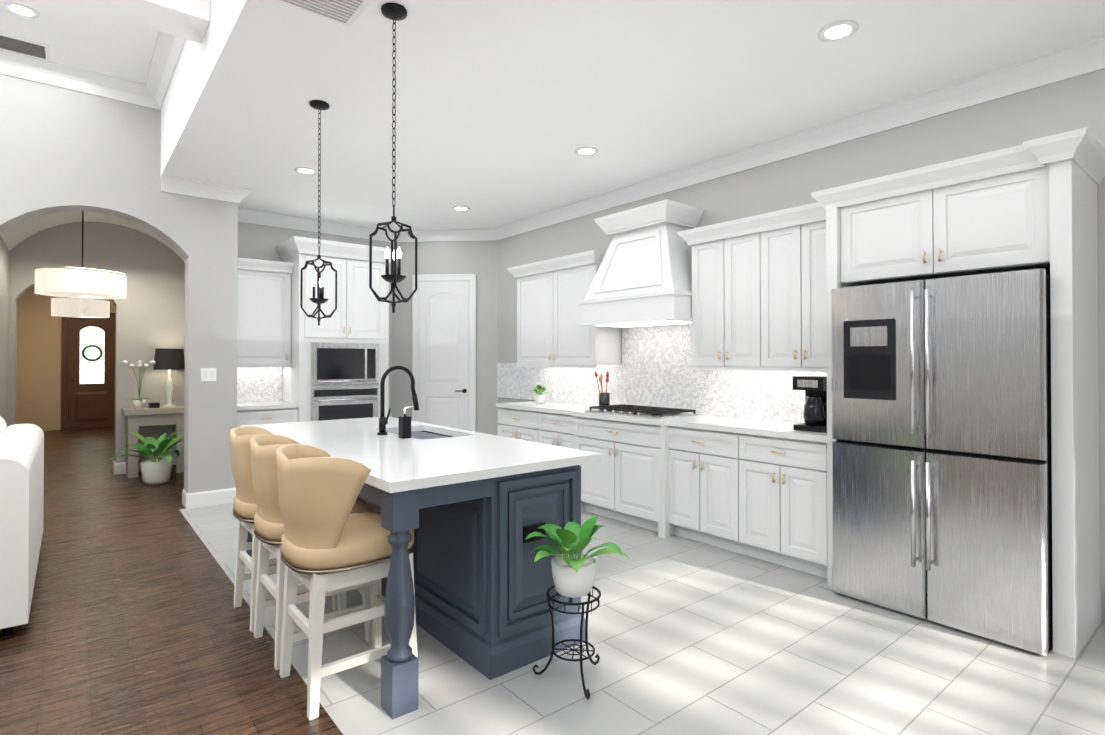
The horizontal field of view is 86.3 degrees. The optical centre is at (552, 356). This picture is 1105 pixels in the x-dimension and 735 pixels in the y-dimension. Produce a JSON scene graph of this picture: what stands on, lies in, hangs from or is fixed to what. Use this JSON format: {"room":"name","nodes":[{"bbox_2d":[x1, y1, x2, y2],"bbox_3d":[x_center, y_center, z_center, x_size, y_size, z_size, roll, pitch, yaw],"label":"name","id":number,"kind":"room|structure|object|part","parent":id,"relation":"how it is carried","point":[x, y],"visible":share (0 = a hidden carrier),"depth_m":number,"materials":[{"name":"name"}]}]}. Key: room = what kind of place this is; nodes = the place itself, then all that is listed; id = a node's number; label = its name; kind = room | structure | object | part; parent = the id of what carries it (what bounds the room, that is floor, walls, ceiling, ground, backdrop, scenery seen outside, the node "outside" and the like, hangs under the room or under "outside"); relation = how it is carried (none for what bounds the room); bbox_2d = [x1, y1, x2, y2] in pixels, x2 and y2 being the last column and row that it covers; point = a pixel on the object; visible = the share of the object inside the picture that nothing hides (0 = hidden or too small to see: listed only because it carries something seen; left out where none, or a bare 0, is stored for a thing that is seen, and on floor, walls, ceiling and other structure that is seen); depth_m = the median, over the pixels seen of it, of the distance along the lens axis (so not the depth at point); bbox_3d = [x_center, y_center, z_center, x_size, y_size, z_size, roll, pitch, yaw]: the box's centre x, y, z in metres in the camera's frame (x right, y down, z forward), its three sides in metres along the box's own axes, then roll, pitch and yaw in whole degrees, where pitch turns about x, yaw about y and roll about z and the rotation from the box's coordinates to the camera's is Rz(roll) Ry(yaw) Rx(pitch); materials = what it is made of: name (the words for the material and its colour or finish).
{"room":"kitchen","nodes":[
{"label":"kitchen","id":0,"kind":"room"},
{"bbox_2d":[0,222,184,462],"bbox_3d":[-6.970,-0.191,8.737,2.340,3.300,8.900,0,-1,-39],"label":"wall","id":1,"kind":"structure","parent":0,"point":[149,310],"depth_m":7.39,"materials":[{"name":"grey paint"}]},
{"bbox_2d":[61,313,114,429],"bbox_3d":[-9.492,0.287,12.150,0.980,2.400,0.109,0,-1,-39],"label":"front door","id":2,"kind":"structure","parent":1,"relation":"in","point":[88,363],"depth_m":12.11,"materials":[{"name":"brown wood"}]},
{"bbox_2d":[113,462,172,474],"bbox_3d":[-5.057,1.378,7.436,0.766,0.140,0.016,0,-1,-39],"label":"baseboard","id":3,"kind":"structure","parent":1,"relation":"attached to","point":[118,468],"depth_m":7.23,"materials":[{"name":"white wood"}]},
{"bbox_2d":[0,211,184,262],"bbox_3d":[-6.970,-1.576,8.748,2.340,0.830,8.900,0,-1,-39],"label":"ceiling","id":4,"kind":"structure","parent":0,"point":[13,235],"depth_m":6.61,"materials":[{"name":"white paint"}]},
{"bbox_2d":[34,211,126,298],"bbox_3d":[-4.977,-1.122,6.241,0.770,0.960,0.770,0,-1,-39],"label":"chandelier","id":5,"kind":"object","parent":4,"relation":"hanging from","point":[76,282],"visible":0.92,"depth_m":5.98,"materials":[{"name":"white fabric"}]},
{"bbox_2d":[51,297,109,317],"bbox_3d":[-6.796,-1.058,8.499,0.670,0.970,0.670,0,-1,-39],"label":"chandelier","id":6,"kind":"object","parent":4,"relation":"hanging from","point":[78,307],"visible":0.81,"depth_m":8.26,"materials":[{"name":"white fabric"}]},
{"bbox_2d":[0,0,209,83],"bbox_3d":[-3.228,-2.340,-0.069,6.370,0.650,9.500,0,-1,-39],"label":"ceiling","id":7,"kind":"structure","parent":0,"point":[116,38],"depth_m":4.33,"materials":[{"name":"white paint"}]},
{"bbox_2d":[3,2,39,18],"bbox_3d":[-3.726,-2.425,4.136,0.190,0.010,0.190,0,-1,-39],"label":"recessed light","id":8,"kind":"object","parent":7,"relation":"in","point":[21,10],"visible":1,"depth_m":4.13,"materials":[{"name":"white plastic"}]},
{"bbox_2d":[0,32,50,60],"bbox_3d":[-4.164,-2.418,4.578,0.400,0.016,0.280,0,-1,-39],"label":"ceiling vent","id":9,"kind":"object","parent":7,"relation":"in","point":[24,46],"visible":1,"depth_m":4.59,"materials":[{"name":"white metal"}]},
{"bbox_2d":[0,74,237,492],"bbox_3d":[-5.849,-0.508,3.747,6.860,3.850,0.250,0,-1,-39],"label":"wall","id":10,"kind":"structure","parent":0,"point":[63,149],"depth_m":5.34,"materials":[{"name":"grey paint"}]},
{"bbox_2d":[201,368,215,381],"bbox_3d":[-3.299,0.178,5.655,0.130,0.130,0.009,0,-1,-39],"label":"light switch","id":11,"kind":"object","parent":10,"relation":"attached to","point":[208,374],"visible":1,"depth_m":5.65,"materials":[{"name":"white plastic"}]},
{"bbox_2d":[184,488,235,508],"bbox_3d":[-3.274,1.363,5.664,0.426,0.140,0.016,0,-1,-39],"label":"baseboard","id":12,"kind":"structure","parent":10,"relation":"attached to","point":[207,498],"depth_m":5.64,"materials":[{"name":"white wood"}]},
{"bbox_2d":[0,31,1104,241],"bbox_3d":[-2.005,-2.002,1.426,9.860,0.900,9.970,0,-1,-39],"label":"crown molding","id":13,"kind":"structure","parent":10,"relation":"attached to","point":[1086,57],"depth_m":4.84,"materials":[{"name":"white wood"}]},
{"bbox_2d":[0,427,342,734],"bbox_3d":[-5.847,1.446,3.571,7.060,0.060,18.600,0,-1,-39],"label":"floor","id":14,"kind":"structure","parent":0,"point":[138,623],"depth_m":3.01,"materials":[{"name":"brown wood"}]},
{"bbox_2d":[0,416,43,635],"bbox_3d":[-3.732,0.905,3.477,1.050,1.020,2.130,0,-1,-39],"label":"sofa","id":15,"kind":"object","parent":14,"relation":"on","point":[21,484],"visible":1,"depth_m":2.97,"materials":[{"name":"white fabric"}]},
{"bbox_2d":[108,430,183,484],"bbox_3d":[-4.530,1.149,6.662,0.831,0.585,0.882,0,-1,-39],"label":"plant","id":16,"kind":"object","parent":14,"relation":"on","point":[155,471],"visible":1,"depth_m":6.63,"materials":[{"name":"green plant"}]},
{"bbox_3d":[-4.496,1.317,6.691,0.300,0.250,0.295,0,-1,-39],"label":"pot","id":17,"kind":"part","parent":16,"relation":"part of","materials":[{"name":"white ceramic"}]},
{"bbox_2d":[121,349,184,477],"bbox_3d":[-4.921,0.677,7.300,0.695,1.540,0.393,0,-1,-39],"label":"console table","id":18,"kind":"object","parent":14,"relation":"on","point":[138,414],"visible":0.98,"depth_m":7.24,"materials":[{"name":"grey wood"}]},
{"bbox_2d":[237,222,391,416],"bbox_3d":[-2.527,-0.476,7.521,3.240,3.850,0.150,0,-1,-39],"label":"wall","id":19,"kind":"structure","parent":0,"point":[258,241],"depth_m":6.85,"materials":[{"name":"grey paint"}]},
{"bbox_2d":[237,264,280,367],"bbox_3d":[-3.299,-0.439,6.563,0.643,1.080,0.346,0,-1,-39],"label":"upper cabinet","id":20,"kind":"object","parent":19,"relation":"attached to","point":[258,285],"depth_m":6.42,"materials":[{"name":"white wood"}]},
{"bbox_2d":[392,240,497,435],"bbox_3d":[-1.404,-0.139,7.761,1.914,3.180,0.150,0,0,6],"label":"wall","id":21,"kind":"structure","parent":0,"point":[479,259],"depth_m":7.67,"materials":[{"name":"grey paint"}]},
{"bbox_2d":[412,274,475,431],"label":"pantry door","id":22,"kind":"structure","parent":21,"relation":"in","point":[444,340],"depth_m":7.66,"materials":[{"name":"white wood"}]},
{"bbox_2d":[160,0,1104,230],"bbox_3d":[0.462,-2.150,3.442,3.790,0.970,10.270,0,-1,-39],"label":"ceiling","id":23,"kind":"structure","parent":0,"point":[505,109],"depth_m":3.66,"materials":[{"name":"white paint"}]},
{"bbox_2d":[294,167,316,174],"bbox_3d":[-2.192,-1.645,5.240,0.190,0.010,0.190,0,-1,-39],"label":"recessed light","id":24,"kind":"object","parent":23,"relation":"in","point":[306,170],"visible":0.98,"depth_m":5.23,"materials":[{"name":"white plastic"}]},
{"bbox_2d":[300,100,336,325],"bbox_3d":[-1.533,-0.928,3.874,0.163,1.463,0.163,0,-1,26],"label":"pendant light","id":25,"kind":"object","parent":23,"relation":"hanging from","point":[320,299],"visible":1,"depth_m":3.86,"materials":[{"name":"black metal"}]},
{"bbox_2d":[276,0,371,26],"bbox_3d":[-1.076,-1.663,2.744,0.370,0.016,0.280,0,-1,-39],"label":"ceiling vent","id":26,"kind":"object","parent":23,"relation":"in","point":[346,12],"visible":1,"depth_m":2.80,"materials":[{"name":"white metal"}]},
{"bbox_2d":[369,3,416,312],"bbox_3d":[-0.763,-0.937,2.838,0.163,1.463,0.163,0,-1,26],"label":"pendant light","id":27,"kind":"object","parent":23,"relation":"hanging from","point":[395,12],"visible":1,"depth_m":2.82,"materials":[{"name":"black metal"}]},
{"bbox_2d":[453,206,469,210],"bbox_3d":[-1.011,-1.635,6.529,0.190,0.010,0.190,0,-1,-39],"label":"recessed light","id":28,"kind":"object","parent":23,"relation":"in","point":[461,208],"visible":0.94,"depth_m":6.53,"materials":[{"name":"white plastic"}]},
{"bbox_2d":[575,147,597,155],"bbox_3d":[0.274,-1.649,4.750,0.190,0.010,0.190,0,-1,-39],"label":"recessed light","id":29,"kind":"object","parent":23,"relation":"in","point":[585,151],"visible":1,"depth_m":4.74,"materials":[{"name":"white plastic"}]},
{"bbox_2d":[818,20,858,41],"bbox_3d":[1.465,-1.664,3.025,0.190,0.010,0.190,0,-1,-39],"label":"recessed light","id":30,"kind":"object","parent":23,"relation":"in","point":[838,31],"visible":1,"depth_m":3.02,"materials":[{"name":"white plastic"}]},
{"bbox_2d":[179,503,1104,734],"bbox_3d":[0.543,1.445,3.479,3.680,0.060,10.370,0,-1,-39],"label":"floor","id":31,"kind":"structure","parent":0,"point":[686,636],"depth_m":2.65,"materials":[{"name":"white tile"}]},
{"bbox_2d":[237,408,288,426],"bbox_3d":[-3.214,1.000,6.447,0.643,0.880,0.615,0,-1,-39],"label":"base cabinet","id":32,"kind":"object","parent":31,"relation":"on","point":[263,415],"depth_m":6.20,"materials":[{"name":"white wood"}]},
{"bbox_2d":[237,400,288,411],"bbox_3d":[-3.208,0.540,6.443,0.643,0.040,0.635,0,-1,-39],"label":"countertop","id":33,"kind":"structure","parent":32,"relation":"on","point":[253,405],"depth_m":6.26,"materials":[{"name":"white stone"}]},
{"bbox_2d":[230,426,337,631],"bbox_3d":[-1.499,0.909,3.319,0.535,1.009,0.554,0,-1,-39],"label":"stool","id":34,"kind":"object","parent":31,"relation":"on","point":[244,506],"visible":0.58,"depth_m":3.10,"materials":[{"name":"beige leather"}]},
{"bbox_2d":[250,434,371,669],"bbox_3d":[-1.199,0.906,2.951,0.535,1.009,0.554,0,-1,-39],"label":"stool","id":35,"kind":"object","parent":31,"relation":"on","point":[268,527],"visible":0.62,"depth_m":2.75,"materials":[{"name":"beige leather"}]},
{"bbox_2d":[273,236,397,422],"bbox_3d":[-2.528,0.084,6.941,1.198,2.720,0.730,0,-1,-39],"label":"tall cabinet","id":36,"kind":"object","parent":31,"relation":"on","point":[295,363],"depth_m":6.66,"materials":[{"name":"white wood"}]},
{"bbox_2d":[276,444,417,719],"bbox_3d":[-0.898,0.903,2.583,0.535,1.009,0.554,0,-1,-39],"label":"stool","id":37,"kind":"object","parent":31,"relation":"on","point":[331,544],"visible":0.88,"depth_m":2.36,"materials":[{"name":"beige leather"}]},
{"bbox_2d":[246,430,591,719],"bbox_3d":[-1.024,0.976,3.587,1.035,0.880,2.555,0,-1,-39],"label":"kitchen island","id":38,"kind":"object","parent":31,"relation":"on","point":[473,509],"depth_m":2.68,"materials":[{"name":"blue wood"}]},
{"bbox_2d":[240,420,527,493],"bbox_3d":[-1.183,0.515,3.465,0.660,0.040,2.580,0,-1,-39],"label":"island countertop","id":39,"kind":"structure","parent":38,"relation":"on","point":[394,461],"depth_m":2.94,"materials":[{"name":"white stone"}]},
{"bbox_2d":[377,366,418,438],"bbox_3d":[-0.917,0.279,3.712,0.285,0.436,0.300,0,-1,-39],"label":"faucet","id":40,"kind":"object","parent":39,"relation":"on","point":[404,421],"depth_m":3.72,"materials":[{"name":"black metal"}]},
{"bbox_2d":[423,431,452,436],"bbox_3d":[-0.856,0.648,3.886,0.400,0.220,0.740,0,-1,-39],"label":"sink","id":41,"kind":"object","parent":39,"relation":"in","point":[425,433],"depth_m":4.05,"materials":[{"name":"grey metal"}]},
{"bbox_2d":[498,407,527,440],"bbox_3d":[-0.117,0.999,6.389,0.616,0.880,0.794,0,-1,-39],"label":"base cabinet","id":42,"kind":"object","parent":31,"relation":"on","point":[512,424],"depth_m":6.28,"materials":[{"name":"white wood"}]},
{"bbox_2d":[528,411,567,447],"bbox_3d":[0.260,0.995,5.892,0.661,0.880,0.709,0,-1,-39],"label":"base cabinet","id":43,"kind":"object","parent":31,"relation":"on","point":[545,427],"depth_m":5.81,"materials":[{"name":"white wood"}]},
{"bbox_2d":[525,516,629,699],"bbox_3d":[0.075,1.057,2.524,0.445,0.687,0.460,0,-1,-39],"label":"plant stand","id":44,"kind":"object","parent":31,"relation":"on","point":[573,572],"visible":0.98,"depth_m":2.51,"materials":[{"name":"black metal"}]},
{"bbox_3d":[0.125,1.214,2.572,0.304,0.373,0.318,0,-1,-39],"label":"frame","id":45,"kind":"part","parent":44,"relation":"part of","materials":[{"name":"black metal"}]},
{"bbox_3d":[0.092,0.956,2.565,0.196,0.140,0.196,0,-1,-39],"label":"pot","id":46,"kind":"part","parent":44,"relation":"part of","materials":[{"name":"white ceramic"}]},
{"bbox_2d":[568,415,667,537],"bbox_3d":[0.787,0.990,5.244,0.666,0.880,1.158,0,-1,-39],"label":"base cabinet","id":47,"kind":"object","parent":31,"relation":"on","point":[629,484],"depth_m":4.95,"materials":[{"name":"white wood"}]},
{"bbox_2d":[668,423,747,555],"bbox_3d":[1.332,0.984,4.580,0.661,0.880,0.759,0,-1,-39],"label":"base cabinet","id":48,"kind":"object","parent":31,"relation":"on","point":[708,466],"depth_m":4.36,"materials":[{"name":"white wood"}]},
{"bbox_2d":[748,435,835,585],"bbox_3d":[1.728,0.981,4.131,0.616,0.880,0.694,0,-1,-39],"label":"base cabinet","id":49,"kind":"object","parent":31,"relation":"on","point":[790,480],"depth_m":3.86,"materials":[{"name":"white wood"}]},
{"bbox_2d":[496,399,831,442],"bbox_3d":[0.766,0.530,5.257,0.686,0.040,3.670,0,-1,-39],"label":"countertop","id":50,"kind":"structure","parent":49,"relation":"on","point":[774,428],"depth_m":4.77,"materials":[{"name":"white stone"}]},
{"bbox_2d":[529,385,550,403],"bbox_3d":[-0.149,0.413,6.438,0.258,0.209,0.268,0,-1,-39],"label":"potted plant","id":51,"kind":"object","parent":50,"relation":"on","point":[539,399],"visible":1,"depth_m":6.40,"materials":[{"name":"white"}]},
{"bbox_3d":[-0.137,0.470,6.437,0.107,0.095,0.110,0,-1,-39],"label":"pot","id":52,"kind":"part","parent":51,"relation":"part of","materials":[{"name":"white ceramic"}]},
{"bbox_2d":[595,371,609,405],"bbox_3d":[0.505,0.330,5.793,0.129,0.364,0.154,0,-1,-39],"label":"utensil crock","id":53,"kind":"object","parent":50,"relation":"on","point":[604,398],"visible":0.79,"depth_m":5.76,"materials":[{"name":"black ceramic"}]},
{"bbox_2d":[585,404,698,418],"bbox_3d":[0.780,0.485,5.236,0.500,0.047,0.900,0,-1,-39],"label":"cooktop","id":54,"kind":"object","parent":50,"relation":"in","point":[651,412],"depth_m":5.07,"materials":[{"name":"black metal"}]},
{"bbox_2d":[793,376,826,432],"bbox_3d":[1.792,0.317,3.981,0.262,0.360,0.216,0,-1,-39],"label":"coffee maker","id":55,"kind":"object","parent":50,"relation":"on","point":[815,408],"visible":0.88,"depth_m":3.91,"materials":[{"name":"black plastic"}]},
{"bbox_2d":[831,268,1052,655],"bbox_3d":[2.234,0.494,3.341,0.806,1.840,0.995,0,-1,-39],"label":"fridge","id":56,"kind":"object","parent":31,"relation":"on","point":[941,462],"visible":1,"depth_m":3.04,"materials":[{"name":"silver metal"}]},
{"bbox_2d":[498,68,1104,620],"bbox_3d":[1.871,-0.501,4.580,0.150,3.850,10.270,0,-1,-39],"label":"wall","id":57,"kind":"structure","parent":0,"point":[1062,106],"depth_m":4.05,"materials":[{"name":"grey paint"}]},
{"bbox_2d":[516,267,547,366],"bbox_3d":[-0.044,-0.420,6.525,0.346,1.040,0.714,0,-1,-39],"label":"upper cabinet","id":58,"kind":"object","parent":57,"relation":"attached to","point":[532,286],"depth_m":6.46,"materials":[{"name":"white wood"}]},
{"bbox_2d":[548,259,623,366],"bbox_3d":[0.327,-0.423,6.071,0.346,1.040,0.714,0,-1,-39],"label":"upper cabinet","id":59,"kind":"object","parent":57,"relation":"attached to","point":[570,344],"depth_m":5.95,"materials":[{"name":"white wood"}]},
{"bbox_2d":[580,287,691,326],"bbox_3d":[0.829,-0.415,5.291,0.556,0.210,1.110,0,-1,-39],"label":"range hood","id":60,"kind":"object","parent":57,"relation":"attached to","point":[673,304],"depth_m":4.99,"materials":[{"name":"white wood"}]},
{"bbox_2d":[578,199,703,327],"bbox_3d":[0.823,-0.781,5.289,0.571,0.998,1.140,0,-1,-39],"label":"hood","id":61,"kind":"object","parent":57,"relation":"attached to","point":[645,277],"depth_m":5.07,"materials":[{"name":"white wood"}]},
{"bbox_2d":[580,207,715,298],"bbox_3d":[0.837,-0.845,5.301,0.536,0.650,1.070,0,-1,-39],"label":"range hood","id":62,"kind":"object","parent":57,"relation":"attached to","point":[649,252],"depth_m":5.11,"materials":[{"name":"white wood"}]},
{"bbox_2d":[688,227,747,370],"bbox_3d":[1.484,-0.435,4.655,0.346,1.040,0.684,0,-1,-39],"label":"upper cabinet","id":63,"kind":"object","parent":57,"relation":"attached to","point":[704,345],"depth_m":4.60,"materials":[{"name":"white wood"}]},
{"bbox_2d":[748,207,842,370],"bbox_3d":[1.838,-0.439,4.222,0.346,1.040,0.689,0,-1,-39],"label":"upper cabinet","id":64,"kind":"object","parent":57,"relation":"attached to","point":[792,262],"depth_m":4.14,"materials":[{"name":"white wood"}]},
{"bbox_2d":[800,390,804,401],"bbox_3d":[1.893,0.283,4.404,0.005,0.120,0.080,0,-1,-39],"label":"electrical outlet","id":65,"kind":"object","parent":57,"relation":"attached to","point":[802,394],"visible":0.21,"depth_m":4.42,"materials":[{"name":"white plastic"}]},
{"bbox_2d":[836,151,1083,286],"bbox_3d":[2.324,-0.708,3.432,0.596,0.515,1.015,0,-1,-39],"label":"upper cabinet","id":66,"kind":"object","parent":57,"relation":"attached to","point":[1017,214],"depth_m":3.12,"materials":[{"name":"white wood"}]}
]}

